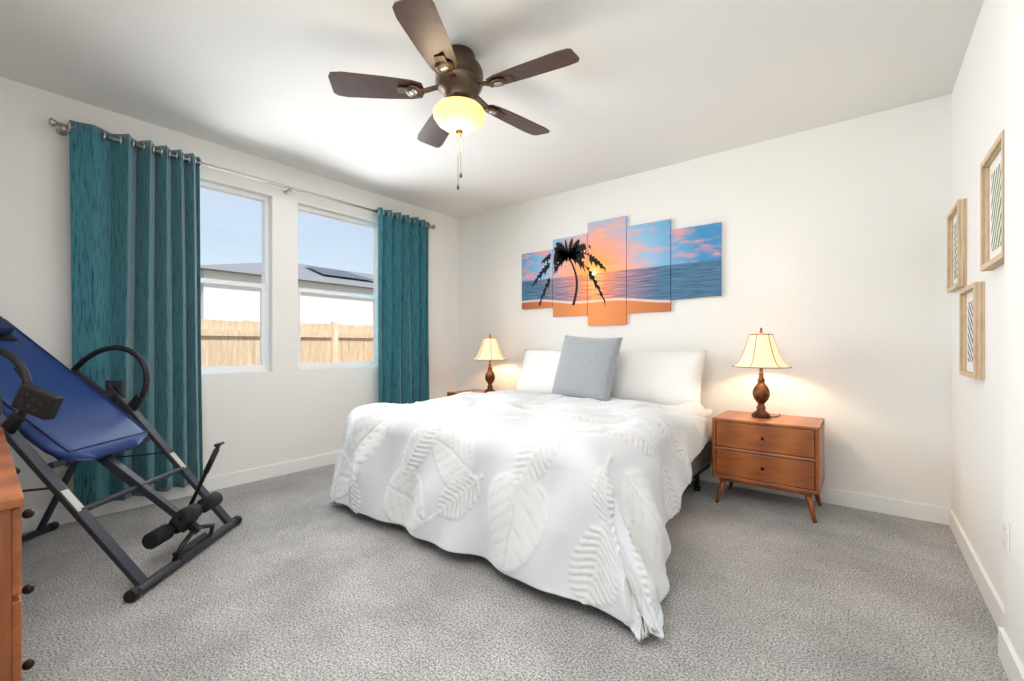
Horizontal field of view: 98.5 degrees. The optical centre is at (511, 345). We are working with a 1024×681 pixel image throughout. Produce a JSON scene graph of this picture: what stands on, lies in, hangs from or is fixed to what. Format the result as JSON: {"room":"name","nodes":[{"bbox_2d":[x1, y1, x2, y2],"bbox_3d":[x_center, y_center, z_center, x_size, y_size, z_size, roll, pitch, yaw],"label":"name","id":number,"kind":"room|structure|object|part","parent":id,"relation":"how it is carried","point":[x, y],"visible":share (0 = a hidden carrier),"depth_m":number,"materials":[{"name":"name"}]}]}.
{"room":"bedroom","nodes":[
{"label":"bedroom","id":0,"kind":"room"},
{"bbox_2d":[0,77,457,512],"bbox_3d":[-2.102,-0.230,3.923,0.150,2.740,4.350,0,0,39],"label":"wall","id":1,"kind":"structure","parent":0,"point":[283,409],"depth_m":3.61,"materials":[{"name":"white paint"}]},
{"bbox_2d":[200,181,268,373],"bbox_3d":[-2.448,-0.537,3.538,0.070,1.525,0.915,0,0,39],"label":"window","id":2,"kind":"structure","parent":1,"relation":"in","point":[263,287],"depth_m":3.83,"materials":[{"name":"white plastic"}]},
{"bbox_2d":[48,117,435,505],"bbox_3d":[-1.891,-0.193,3.940,0.156,2.465,3.120,0,0,39],"label":"curtains","id":3,"kind":"object","parent":1,"relation":"attached to","point":[135,246],"visible":0.85,"depth_m":3.14,"materials":[{"name":"teal fabric"}]},
{"bbox_3d":[-1.904,-1.377,3.951,0.122,0.062,3.120,0,0,39],"label":"rod","id":4,"kind":"part","parent":3,"relation":"part of","materials":[{"name":"silver metal"}]},
{"bbox_2d":[298,205,377,369],"bbox_3d":[-1.740,-0.537,4.425,0.070,1.525,0.915,0,0,39],"label":"window","id":5,"kind":"structure","parent":1,"relation":"in","point":[335,364],"depth_m":4.49,"materials":[{"name":"white plastic"}]},
{"bbox_2d":[0,0,983,218],"bbox_3d":[-0.304,-1.650,2.488,5.050,0.100,4.950,0,0,39],"label":"ceiling","id":6,"kind":"structure","parent":0,"point":[640,86],"depth_m":2.60,"materials":[{"name":"white paint"}]},
{"bbox_2d":[328,0,578,189],"bbox_3d":[-0.255,-1.228,2.424,1.304,0.743,1.299,0,0,39],"label":"ceiling fan","id":7,"kind":"object","parent":6,"relation":"hanging from","point":[458,109],"visible":1,"depth_m":2.31,"materials":[{"name":"brown metal"}]},
{"bbox_2d":[21,463,1008,680],"bbox_3d":[-0.304,1.190,2.488,5.050,0.100,4.950,0,0,39],"label":"floor","id":8,"kind":"structure","parent":0,"point":[295,576],"depth_m":1.93,"materials":[{"name":"grey carpet"}]},
{"bbox_2d":[0,427,34,680],"bbox_3d":[-1.826,0.748,1.317,1.400,0.785,0.508,0,0,39],"label":"dresser","id":9,"kind":"object","parent":8,"relation":"on","point":[12,515],"visible":1,"depth_m":1.04,"materials":[{"name":"brown wood"}]},
{"bbox_2d":[0,316,241,602],"bbox_3d":[-2.293,0.462,2.343,1.397,1.355,0.870,0,0,-4],"label":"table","id":10,"kind":"object","parent":8,"relation":"on","point":[61,413],"visible":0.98,"depth_m":2.33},
{"bbox_2d":[447,389,484,396],"bbox_3d":[-0.337,0.832,4.907,0.640,0.624,0.471,0,0,39],"label":"nightstand","id":11,"kind":"object","parent":8,"relation":"on","point":[471,390],"visible":0.1,"depth_m":5.00,"materials":[{"name":"brown wood"}]},
{"bbox_2d":[473,334,506,392],"bbox_3d":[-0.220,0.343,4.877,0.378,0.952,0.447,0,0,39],"label":"lamp","id":12,"kind":"object","parent":11,"relation":"on","point":[489,351],"visible":0.98,"depth_m":4.78,"materials":[{"name":"beige fabric"}]},
{"bbox_2d":[328,335,712,644],"bbox_3d":[0.283,0.522,3.257,2.439,1.236,2.296,0,0,39],"label":"bed","id":13,"kind":"object","parent":8,"relation":"on","point":[573,468],"visible":1,"depth_m":2.39,"materials":[{"name":"white fabric"}]},
{"bbox_2d":[514,349,602,402],"bbox_3d":[0.445,0.280,4.405,0.920,0.482,0.287,0,0,39],"label":"pillow","id":14,"kind":"object","parent":13,"relation":"on","point":[539,367],"depth_m":4.43,"materials":[{"name":"white fabric"}]},
{"bbox_2d":[550,335,622,403],"bbox_3d":[0.647,0.190,3.872,0.610,0.573,0.269,0,0,39],"label":"pillow","id":15,"kind":"object","parent":13,"relation":"on","point":[586,367],"depth_m":3.79,"materials":[{"name":"fabric"}]},
{"bbox_2d":[595,349,707,412],"bbox_3d":[1.180,0.280,3.818,0.920,0.482,0.287,0,0,39],"label":"pillow","id":16,"kind":"object","parent":13,"relation":"on","point":[658,377],"depth_m":3.66,"materials":[{"name":"white fabric"}]},
{"bbox_2d":[712,410,824,522],"bbox_3d":[1.839,0.832,3.170,0.640,0.624,0.471,0,0,39],"label":"nightstand","id":17,"kind":"object","parent":8,"relation":"on","point":[786,453],"visible":1,"depth_m":2.99,"materials":[{"name":"brown wood"}]},
{"bbox_2d":[732,328,791,417],"bbox_3d":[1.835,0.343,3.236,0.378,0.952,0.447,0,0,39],"label":"lamp","id":18,"kind":"object","parent":17,"relation":"on","point":[761,351],"visible":0.98,"depth_m":3.15,"materials":[{"name":"beige fabric"}]},
{"bbox_2d":[458,94,951,508],"bbox_3d":[1.100,-0.230,4.247,4.750,2.740,0.150,0,0,39],"label":"wall","id":19,"kind":"structure","parent":0,"point":[834,259],"depth_m":3.26,"materials":[{"name":"white paint"}]},
{"bbox_2d":[522,216,721,325],"bbox_3d":[0.920,-0.710,4.274,2.055,1.020,0.030,0,0,39],"label":"picture","id":20,"kind":"object","parent":19,"relation":"attached to","point":[613,271],"visible":1,"depth_m":4.16,"materials":[{"name":"multicoloured"}]},
{"bbox_3d":[0.276,-0.710,4.789,0.405,0.610,0.028,0,0,39],"label":"panel","id":21,"kind":"part","parent":20,"relation":"part of","materials":[{"name":"fabric"}]},
{"bbox_3d":[0.598,-0.710,4.532,0.405,0.810,0.028,0,0,39],"label":"panel","id":22,"kind":"part","parent":20,"relation":"part of","materials":[{"name":"fabric"}]},
{"bbox_3d":[0.920,-0.710,4.275,0.405,1.020,0.028,0,0,39],"label":"panel","id":23,"kind":"part","parent":20,"relation":"part of","materials":[{"name":"orange fabric"}]},
{"bbox_3d":[1.243,-0.710,4.017,0.405,0.810,0.028,0,0,39],"label":"panel","id":24,"kind":"part","parent":20,"relation":"part of","materials":[{"name":"blue fabric"}]},
{"bbox_3d":[1.565,-0.710,3.760,0.405,0.610,0.028,0,0,39],"label":"panel","id":25,"kind":"part","parent":20,"relation":"part of","materials":[{"name":"blue fabric"}]},
{"bbox_2d":[952,0,1023,667],"bbox_3d":[1.480,-0.230,1.064,0.185,2.740,4.350,0,0,39],"label":"wall","id":26,"kind":"structure","parent":0,"point":[988,410],"depth_m":1.87,"materials":[{"name":"white paint"}]},
{"bbox_2d":[22,451,1023,680],"bbox_3d":[-0.304,1.087,2.488,4.450,0.105,4.350,0,0,39],"label":"baseboard","id":27,"kind":"structure","parent":26,"relation":"attached to","point":[1011,663],"depth_m":2.98,"materials":[{"name":"white"}]},
{"bbox_2d":[947,198,966,292],"bbox_3d":[2.565,-0.560,2.546,0.035,0.470,0.400,0,0,39],"label":"picture frame","id":28,"kind":"object","parent":26,"relation":"attached to","point":[957,248],"visible":1,"depth_m":2.41,"materials":[{"name":"brown wood"}]},
{"bbox_2d":[959,281,984,378],"bbox_3d":[2.284,-0.070,2.194,0.035,0.450,0.400,0,0,39],"label":"picture frame","id":29,"kind":"object","parent":26,"relation":"attached to","point":[972,330],"visible":1,"depth_m":2.15,"materials":[{"name":"brown wood"}]},
{"bbox_2d":[980,129,1003,271],"bbox_3d":[1.944,-0.560,1.768,0.035,0.470,0.400,0,0,39],"label":"picture frame","id":30,"kind":"object","parent":26,"relation":"attached to","point":[991,211],"visible":0.69,"depth_m":1.84,"materials":[{"name":"brown wood"}]},
{"bbox_2d":[1003,517,1009,555],"bbox_3d":[1.763,0.680,1.574,0.008,0.115,0.072,0,0,39],"label":"electrical outlet plate","id":31,"kind":"object","parent":26,"relation":"attached to","point":[1006,535],"visible":0.98,"depth_m":1.56,"materials":[{"name":"white plastic"}]},
{"label":"outside","id":32,"kind":"structure","parent":0,"visible":0},
{"bbox_3d":[-17.564,1.490,16.491,39.600,0.100,60.000,0,0,39],"label":"ground","id":33,"kind":"structure","parent":32,"visible":0},
{"bbox_2d":[201,319,372,366],"bbox_3d":[-4.555,0.520,5.466,0.109,1.840,21.000,0,0,39],"label":"fence","id":34,"kind":"object","parent":33,"relation":"on","point":[360,338],"depth_m":7.03,"materials":[{"name":"beige wood"}]},
{"bbox_2d":[201,263,372,325],"bbox_3d":[-6.408,-0.635,15.519,8.650,4.150,10.800,0,0,39],"label":"house","id":35,"kind":"structure","parent":33,"relation":"on","point":[335,311],"depth_m":10.80,"materials":[{"name":"white"}]}
]}

